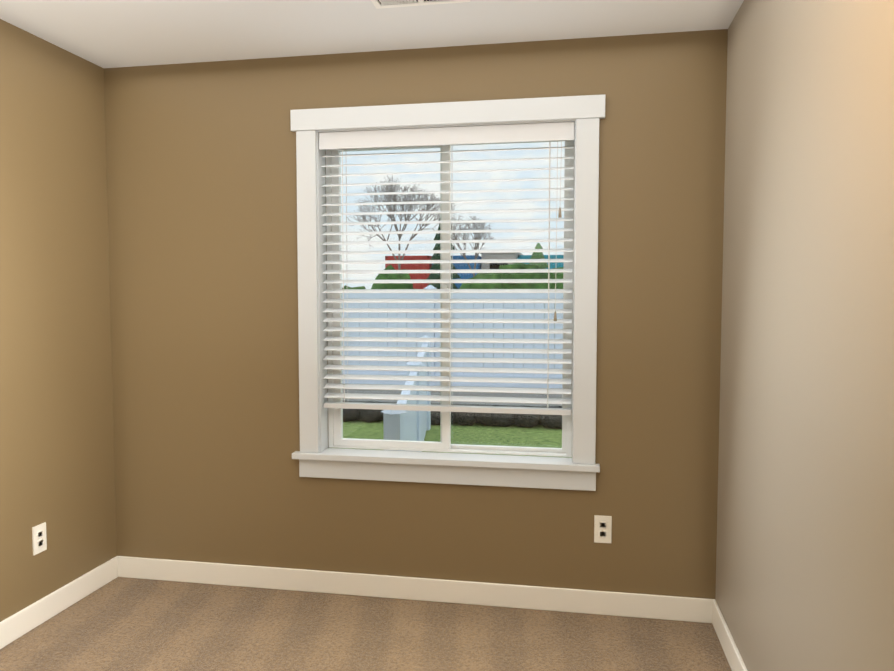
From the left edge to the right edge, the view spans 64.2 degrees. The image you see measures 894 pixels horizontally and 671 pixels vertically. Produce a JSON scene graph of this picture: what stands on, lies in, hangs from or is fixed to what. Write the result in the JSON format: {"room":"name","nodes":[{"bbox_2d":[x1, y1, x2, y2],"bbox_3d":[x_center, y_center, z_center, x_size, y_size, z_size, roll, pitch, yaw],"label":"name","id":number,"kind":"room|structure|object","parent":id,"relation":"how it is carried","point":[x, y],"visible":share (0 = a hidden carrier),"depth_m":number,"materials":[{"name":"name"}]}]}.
{"room":"empty bedroom","nodes":[
{"label":"empty bedroom","id":0,"kind":"room"},
{"bbox_2d":[0,19,116,621],"bbox_3d":[-2.093,0.115,1.230,0.150,2.500,4.904,1,3,10],"label":"wall","id":1,"kind":"structure","parent":0,"point":[57,471],"depth_m":3.05,"materials":[{"name":"brown paint"}]},
{"bbox_2d":[32,522,46,554],"bbox_3d":[-1.702,0.849,2.980,0.008,0.117,0.072,1,3,10],"label":"electrical outlet","id":2,"kind":"object","parent":1,"relation":"attached to","point":[39,540],"visible":1,"depth_m":2.97,"materials":[{"name":"white plastic"}]},
{"bbox_2d":[0,556,119,648],"bbox_3d":[-2.015,1.255,1.255,0.018,0.102,4.554,1,3,10],"label":"baseboard","id":3,"kind":"structure","parent":1,"relation":"attached to","point":[17,625],"depth_m":3.07,"materials":[{"name":"white wood"}]},
{"bbox_2d":[0,577,731,670],"bbox_3d":[-0.666,1.354,0.938,3.087,0.060,4.704,1,3,10],"label":"floor","id":4,"kind":"structure","parent":0,"point":[125,624],"depth_m":2.88,"materials":[{"name":"carpet"}]},
{"bbox_2d":[0,0,743,67],"bbox_3d":[-0.648,-1.178,0.893,3.087,0.120,4.904,1,3,10],"label":"ceiling","id":5,"kind":"structure","parent":0,"point":[114,33],"depth_m":2.81,"materials":[{"name":"white paint"}]},
{"bbox_2d":[371,0,469,8],"bbox_3d":[-0.103,-1.206,2.531,0.350,0.010,0.160,1,3,10],"label":"ceiling vent","id":6,"kind":"object","parent":5,"relation":"in","point":[379,4],"visible":1,"depth_m":2.59,"materials":[{"name":"white metal"}]},
{"bbox_2d":[104,29,727,598],"bbox_3d":[-0.227,-0.001,3.278,2.787,2.500,0.200,1,3,10],"label":"wall","id":7,"kind":"structure","parent":0,"point":[202,199],"depth_m":3.21,"materials":[{"name":"brown paint"}]},
{"bbox_2d":[120,556,707,622],"bbox_3d":[-0.245,1.142,3.235,2.730,0.102,0.018,1,3,10],"label":"baseboard","id":8,"kind":"structure","parent":7,"relation":"attached to","point":[676,608],"depth_m":3.20,"materials":[{"name":"white wood"}]},
{"bbox_2d":[290,94,605,490],"bbox_3d":[-0.010,-0.177,3.195,1.380,1.660,0.225,1,3,10],"label":"window","id":9,"kind":"structure","parent":7,"relation":"in","point":[316,456],"depth_m":3.18,"materials":[{"name":"white wood"}]},
{"bbox_2d":[319,122,574,414],"bbox_3d":[-0.013,-0.283,3.162,1.127,1.244,0.073,1,3,10],"label":"window blind","id":10,"kind":"object","parent":9,"relation":"attached to","point":[535,132],"visible":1,"depth_m":3.15,"materials":[{"name":"white plastic"}]},
{"bbox_2d":[594,515,611,542],"bbox_3d":[0.668,0.831,3.056,0.072,0.117,0.008,1,3,10],"label":"electrical outlet","id":11,"kind":"object","parent":7,"relation":"attached to","point":[602,528],"visible":1,"depth_m":3.05,"materials":[{"name":"white plastic"}]},
{"bbox_2d":[715,0,893,670],"bbox_3d":[0.797,0.145,0.705,0.150,2.500,4.904,1,3,10],"label":"wall","id":12,"kind":"structure","parent":0,"point":[805,549],"depth_m":1.82,"materials":[{"name":"beige paint"}]},
{"bbox_2d":[708,599,747,670],"bbox_3d":[0.710,1.283,0.760,0.018,0.102,4.554,1,3,10],"label":"baseboard","id":13,"kind":"structure","parent":12,"relation":"attached to","point":[736,663],"depth_m":2.73,"materials":[{"name":"white wood"}]},
{"label":"outside","id":14,"kind":"structure","parent":0,"visible":0},
{"bbox_2d":[343,420,571,457],"bbox_3d":[-1.052,1.352,6.608,80.000,0.100,5.896,1,3,10],"label":"grass","id":15,"kind":"structure","parent":14,"point":[507,435],"depth_m":8.57,"materials":[{"name":"green plant"}]},
{"bbox_2d":[381,335,430,451],"bbox_3d":[-0.305,0.704,6.739,0.178,1.180,4.434,0,3,1],"label":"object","id":16,"kind":"object","parent":15,"relation":"on","point":[400,426],"depth_m":6.11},
{"bbox_2d":[343,401,561,428],"bbox_3d":[-1.474,1.016,9.524,16.203,0.326,0.369,1,3,10],"label":"rocks","id":17,"kind":"object","parent":15,"relation":"on","point":[466,419],"depth_m":9.07},
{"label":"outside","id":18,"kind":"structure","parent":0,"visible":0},
{"bbox_2d":[343,354,572,424],"bbox_3d":[1.325,0.487,19.638,80.000,0.350,20.650,1,3,10],"label":"gravel","id":19,"kind":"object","parent":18,"point":[484,394],"depth_m":10.03,"materials":[{"name":"grey gravel"}]},
{"bbox_2d":[342,285,573,388],"bbox_3d":[-1.456,0.004,11.133,21.770,1.580,0.210,1,3,10],"label":"fence","id":20,"kind":"object","parent":19,"relation":"on","point":[453,335],"depth_m":10.81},
{"bbox_2d":[342,263,573,366],"bbox_3d":[0.369,-0.471,14.665,8.037,2.438,3.158,1,3,10],"label":"hedge","id":21,"kind":"object","parent":19,"relation":"on","point":[474,285],"depth_m":13.47,"materials":[{"name":"green plant"}]},
{"bbox_3d":[8.545,-2.236,59.221,120.000,1.300,60.000,1,3,10],"label":"yard","id":22,"kind":"structure","parent":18,"visible":0},
{"bbox_2d":[385,256,431,288],"bbox_3d":[-1.628,-3.192,41.663,2.440,2.600,6.030,1,3,10],"label":"container","id":23,"kind":"object","parent":22,"relation":"on","point":[429,265],"depth_m":38.61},
{"bbox_2d":[348,175,547,288],"bbox_3d":[1.432,-4.157,33.057,11.595,5.503,10.242,1,3,10],"label":"tree","id":24,"kind":"object","parent":22,"relation":"on","point":[437,247],"depth_m":32.33,"materials":[{"name":"grey plant"}]},
{"bbox_2d":[432,255,480,288],"bbox_3d":[0.641,-3.082,39.728,2.500,2.600,2.430,1,3,10],"label":"container","id":25,"kind":"object","parent":22,"relation":"on","point":[460,265],"depth_m":38.44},
{"bbox_2d":[480,252,522,268],"bbox_3d":[3.175,-3.268,40.798,2.100,2.850,4.200,1,3,10],"label":"shed","id":26,"kind":"object","parent":22,"relation":"on","point":[493,256],"depth_m":38.80,"materials":[{"name":"grey"}]},
{"bbox_2d":[517,255,563,268],"bbox_3d":[6.967,-3.034,38.883,6.050,2.600,2.430,1,3,10],"label":"container","id":27,"kind":"object","parent":22,"relation":"on","point":[559,264],"depth_m":37.85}
]}

